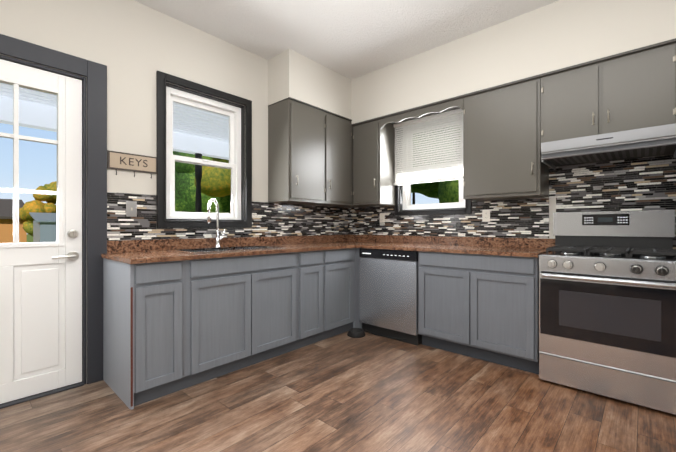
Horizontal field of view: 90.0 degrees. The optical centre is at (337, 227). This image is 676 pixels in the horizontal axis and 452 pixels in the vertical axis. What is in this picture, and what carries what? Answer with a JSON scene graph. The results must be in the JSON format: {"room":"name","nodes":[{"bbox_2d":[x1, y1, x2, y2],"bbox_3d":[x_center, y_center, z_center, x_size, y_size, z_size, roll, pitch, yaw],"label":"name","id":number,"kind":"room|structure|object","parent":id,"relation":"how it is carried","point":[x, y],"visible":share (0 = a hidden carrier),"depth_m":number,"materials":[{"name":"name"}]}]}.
{"room":"kitchen","nodes":[
{"label":"kitchen","id":0,"kind":"room"},
{"bbox_2d":[0,0,346,382],"bbox_3d":[-1.865,0.179,2.399,0.160,3.850,6.120,0,0,42],"label":"wall","id":1,"kind":"structure","parent":0,"point":[133,46],"depth_m":2.62,"materials":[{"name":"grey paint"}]},
{"bbox_2d":[0,59,81,403],"bbox_3d":[-2.089,0.027,2.051,0.112,2.122,0.871,0,0,42],"label":"entry door","id":2,"kind":"structure","parent":1,"relation":"in","point":[40,317],"depth_m":2.24,"materials":[{"name":"white wood"}]},
{"bbox_2d":[0,34,106,408],"bbox_3d":[-2.127,-0.035,2.086,0.172,2.278,1.151,0,0,42],"label":"door frame","id":3,"kind":"structure","parent":1,"relation":"attached to","point":[95,73],"depth_m":2.38,"materials":[{"name":"grey"}]},
{"bbox_2d":[107,150,156,178],"bbox_3d":[-1.562,-0.472,2.586,0.035,0.178,0.338,0,0,42],"label":"sign","id":4,"kind":"object","parent":1,"relation":"attached to","point":[116,161],"visible":0.96,"depth_m":2.58,"materials":[{"name":"beige wood"}]},
{"bbox_2d":[156,71,251,227],"bbox_3d":[-1.209,-0.625,3.086,0.172,1.265,0.882,0,0,42],"label":"window","id":5,"kind":"structure","parent":1,"relation":"in","point":[162,79],"depth_m":3.04,"materials":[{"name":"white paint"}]},
{"bbox_2d":[107,192,346,240],"bbox_3d":[-0.785,-0.079,3.466,0.007,0.356,2.700,0,0,42],"label":"tile backsplash","id":6,"kind":"structure","parent":1,"relation":"attached to","point":[268,219],"depth_m":3.35,"materials":[{"name":"tile"}]},
{"bbox_2d":[126,201,136,216],"bbox_3d":[-1.575,-0.139,2.578,0.012,0.116,0.072,0,0,42],"label":"switch plate","id":7,"kind":"object","parent":6,"relation":"attached to","point":[131,208],"visible":1,"depth_m":2.58,"materials":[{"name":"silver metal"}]},
{"bbox_2d":[268,97,327,204],"bbox_3d":[-0.433,-0.764,3.599,0.349,1.010,0.502,0,0,42],"label":"upper cabinet","id":8,"kind":"object","parent":1,"relation":"attached to","point":[310,154],"depth_m":3.45,"materials":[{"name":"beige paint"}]},
{"bbox_2d":[320,111,351,206],"bbox_3d":[-0.119,-0.764,3.946,0.349,1.010,0.436,0,0,42],"label":"upper cabinet","id":9,"kind":"object","parent":1,"relation":"attached to","point":[339,127],"depth_m":3.85,"materials":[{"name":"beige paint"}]},
{"bbox_2d":[344,126,367,207],"bbox_3d":[0.149,-0.764,4.242,0.349,1.010,0.360,0,0,42],"label":"upper cabinet","id":10,"kind":"object","parent":1,"relation":"attached to","point":[348,206],"depth_m":4.04,"materials":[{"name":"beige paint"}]},
{"bbox_2d":[268,48,351,119],"bbox_3d":[-0.292,-1.509,3.759,0.345,0.476,0.930,0,0,42],"label":"soffit","id":11,"kind":"structure","parent":0,"point":[292,74],"depth_m":3.50,"materials":[{"name":"grey paint"}]},
{"bbox_2d":[0,331,675,451],"bbox_3d":[-0.175,1.155,0.870,4.720,0.100,6.120,0,0,42],"label":"floor","id":12,"kind":"structure","parent":0,"point":[344,392],"depth_m":2.00,"materials":[{"name":"brown wood"}]},
{"bbox_2d":[315,248,354,330],"bbox_3d":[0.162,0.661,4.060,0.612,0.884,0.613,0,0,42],"label":"base cabinet","id":13,"kind":"object","parent":12,"relation":"on","point":[334,268],"depth_m":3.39,"materials":[{"name":"paint"}]},
{"bbox_2d":[101,235,356,263],"bbox_3d":[-0.545,0.159,3.247,0.656,0.119,2.766,0,0,42],"label":"countertop","id":14,"kind":"structure","parent":13,"relation":"on","point":[136,251],"depth_m":2.82,"materials":[{"name":"stone"}]},
{"bbox_2d":[207,198,224,247],"bbox_3d":[-1.069,-0.034,2.926,0.140,0.426,0.189,0,0,42],"label":"sink faucet","id":15,"kind":"object","parent":14,"relation":"on","point":[217,244],"visible":1,"depth_m":2.98,"materials":[{"name":"silver metal"}]},
{"bbox_2d":[166,245,285,253],"bbox_3d":[-0.920,0.279,2.852,0.485,0.199,0.830,0,0,42],"label":"sink basin","id":16,"kind":"object","parent":14,"relation":"in","point":[219,249],"visible":0.23,"depth_m":2.84,"materials":[{"name":"silver metal"}]},
{"bbox_2d":[347,328,364,337],"bbox_3d":[0.187,1.077,3.453,0.190,0.052,0.190,0,0,42],"label":"pet bowl","id":17,"kind":"object","parent":12,"relation":"on","point":[356,332],"visible":1,"depth_m":3.40,"materials":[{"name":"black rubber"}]},
{"bbox_2d":[359,248,421,345],"bbox_3d":[0.676,0.664,3.558,0.666,0.878,0.612,0,0,42],"label":"dishwasher","id":18,"kind":"object","parent":12,"relation":"on","point":[388,293],"visible":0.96,"depth_m":3.30,"materials":[{"name":"silver metal"}]},
{"bbox_2d":[418,251,538,374],"bbox_3d":[1.299,0.662,3.017,0.972,0.884,0.632,0,0,42],"label":"base cabinet","id":19,"kind":"object","parent":12,"relation":"on","point":[482,307],"depth_m":2.73,"materials":[{"name":"paint"}]},
{"bbox_2d":[357,235,554,257],"bbox_3d":[1.034,0.159,3.241,1.686,0.119,0.656,0,0,42],"label":"countertop","id":20,"kind":"structure","parent":19,"relation":"on","point":[520,247],"depth_m":3.24,"materials":[{"name":"stone"}]},
{"bbox_2d":[539,210,675,414],"bbox_3d":[1.907,0.492,2.375,0.762,1.224,0.722,0,0,42],"label":"range","id":21,"kind":"object","parent":12,"relation":"on","point":[607,303],"visible":1,"depth_m":2.20,"materials":[{"name":"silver metal"}]},
{"bbox_2d":[134,0,558,79],"bbox_3d":[-0.175,-1.795,0.867,4.720,0.100,6.120,0,0,42],"label":"ceiling","id":22,"kind":"structure","parent":0,"point":[351,39],"depth_m":2.90,"materials":[{"name":"white paint"}]},
{"bbox_2d":[351,139,555,238],"bbox_3d":[1.884,-0.322,3.024,4.560,2.850,0.160,0,0,42],"label":"wall","id":23,"kind":"structure","parent":0,"point":[552,205],"depth_m":2.94,"materials":[{"name":"paint paint"},{"name":"glass"},{"name":"stone"}]},
{"bbox_2d":[352,117,399,205],"bbox_3d":[0.428,-0.738,3.997,0.389,0.956,0.349,0,0,42],"label":"upper cabinet","id":24,"kind":"object","parent":23,"relation":"attached to","point":[373,146],"depth_m":3.86,"materials":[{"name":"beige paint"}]},
{"bbox_2d":[380,98,462,128],"bbox_3d":[0.817,-1.141,3.441,0.929,0.112,0.018,0,0,42],"label":"window valance","id":25,"kind":"object","parent":24,"relation":"attached to","point":[437,108],"visible":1,"depth_m":3.40,"materials":[{"name":"grey wood"}]},
{"bbox_2d":[394,115,471,215],"bbox_3d":[1.051,-0.692,3.743,0.900,1.120,0.172,0,0,42],"label":"window","id":26,"kind":"structure","parent":23,"relation":"in","point":[407,205],"depth_m":3.77,"materials":[{"name":"white plastic"}]},
{"bbox_2d":[394,108,462,185],"bbox_3d":[0.978,-0.843,3.659,0.860,0.709,0.053,0,0,42],"label":"window blind","id":27,"kind":"object","parent":26,"relation":"attached to","point":[414,174],"visible":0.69,"depth_m":3.65,"materials":[{"name":"white fabric"}]},
{"bbox_2d":[460,74,548,200],"bbox_3d":[1.494,-0.737,3.031,0.623,0.956,0.349,0,0,42],"label":"upper cabinet","id":28,"kind":"object","parent":23,"relation":"attached to","point":[509,128],"depth_m":2.88,"materials":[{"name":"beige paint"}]},
{"bbox_2d":[347,154,675,248],"bbox_3d":[1.360,-0.067,3.383,3.298,1.140,0.007,0,0,42],"label":"tile backsplash","id":29,"kind":"structure","parent":23,"relation":"attached to","point":[641,184],"depth_m":2.90,"materials":[{"name":"tile"}]},
{"bbox_2d":[380,213,384,222],"bbox_3d":[0.538,-0.112,4.118,0.072,0.116,0.007,0,0,42],"label":"outlet","id":30,"kind":"object","parent":29,"relation":"attached to","point":[382,217],"visible":1,"depth_m":4.11,"materials":[{"name":"white plastic"}]},
{"bbox_2d":[482,210,489,221],"bbox_3d":[1.445,-0.112,3.297,0.072,0.116,0.007,0,0,42],"label":"outlet","id":31,"kind":"object","parent":29,"relation":"attached to","point":[485,215],"visible":1,"depth_m":3.29,"materials":[{"name":"white plastic"}]},
{"bbox_2d":[540,57,603,149],"bbox_3d":[1.865,-0.926,2.689,0.381,0.577,0.340,0,0,42],"label":"upper cabinet","id":32,"kind":"object","parent":23,"relation":"attached to","point":[571,97],"depth_m":2.55,"materials":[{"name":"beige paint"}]},
{"bbox_2d":[604,38,675,133],"bbox_3d":[2.156,-0.926,2.426,0.403,0.577,0.340,0,0,42],"label":"upper cabinet","id":33,"kind":"object","parent":23,"relation":"attached to","point":[640,83],"depth_m":2.29,"materials":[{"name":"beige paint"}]},
{"bbox_2d":[541,123,675,169],"bbox_3d":[1.974,-0.566,2.481,0.746,0.139,0.501,0,0,42],"label":"range hood","id":34,"kind":"object","parent":33,"relation":"attached to","point":[646,142],"visible":1,"depth_m":2.33,"materials":[{"name":"silver metal"}]},
{"bbox_2d":[351,0,675,123],"bbox_3d":[1.653,-1.482,2.887,4.400,0.529,0.352,0,0,42],"label":"wall","id":35,"kind":"structure","parent":0,"point":[559,34],"depth_m":2.80,"materials":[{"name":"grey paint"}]},
{"label":"outside","id":36,"kind":"structure","parent":0,"visible":0},
{"bbox_2d":[27,234,32,241],"bbox_3d":[0.140,1.512,4.497,180.000,0.020,180.000,0,0,42],"label":"ground","id":37,"kind":"structure","parent":36,"point":[29,238],"depth_m":43.74,"materials":[{"name":"green plant"}]},
{"bbox_2d":[0,199,26,242],"bbox_3d":[-23.939,-0.273,19.618,6.681,3.525,8.700,0,0,42],"label":"outbuilding","id":38,"kind":"structure","parent":37,"relation":"on","point":[6,220],"depth_m":20.17,"materials":[{"name":"brown"}]},
{"bbox_2d":[19,181,56,235],"bbox_3d":[-17.600,-0.675,20.309,1.871,4.359,2.312,0,0,42],"label":"tree","id":39,"kind":"object","parent":37,"relation":"on","point":[36,205],"depth_m":19.70,"materials":[{"name":"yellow plant"}]},
{"bbox_2d":[29,212,56,241],"bbox_3d":[-15.074,0.339,18.608,2.771,2.302,2.600,0,0,42],"label":"shed","id":40,"kind":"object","parent":37,"relation":"on","point":[44,227],"depth_m":17.27,"materials":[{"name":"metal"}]},
{"bbox_2d":[0,83,228,211],"bbox_3d":[-3.091,-0.047,3.172,2.686,3.100,8.700,0,0,42],"label":"porch","id":41,"kind":"object","parent":37,"relation":"on","point":[199,133],"depth_m":4.49,"materials":[{"name":"grey"}]},
{"bbox_2d":[173,151,230,212],"bbox_3d":[-9.149,-2.961,19.442,7.218,8.914,7.524,0,0,42],"label":"oak tree","id":42,"kind":"object","parent":37,"relation":"on","point":[185,192],"depth_m":17.41,"materials":[{"name":"green plant"}]},
{"bbox_2d":[194,157,230,212],"bbox_3d":[-4.716,-1.850,14.881,3.289,6.704,2.991,0,0,42],"label":"maple tree","id":43,"kind":"object","parent":37,"relation":"on","point":[215,181],"depth_m":13.81,"materials":[{"name":"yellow plant"}]},
{"bbox_2d":[411,126,455,204],"bbox_3d":[4.661,-3.538,20.491,5.839,10.068,6.628,0,0,42],"label":"cedar tree","id":44,"kind":"object","parent":37,"relation":"on","point":[429,189],"depth_m":18.42,"materials":[{"name":"green plant"}]},
{"bbox_2d":[438,125,459,202],"bbox_3d":[5.353,-2.954,10.337,5.900,8.951,6.423,0,0,42],"label":"pine tree","id":45,"kind":"object","parent":37,"relation":"on","point":[448,191],"depth_m":9.26,"materials":[{"name":"green plant"}]}
]}

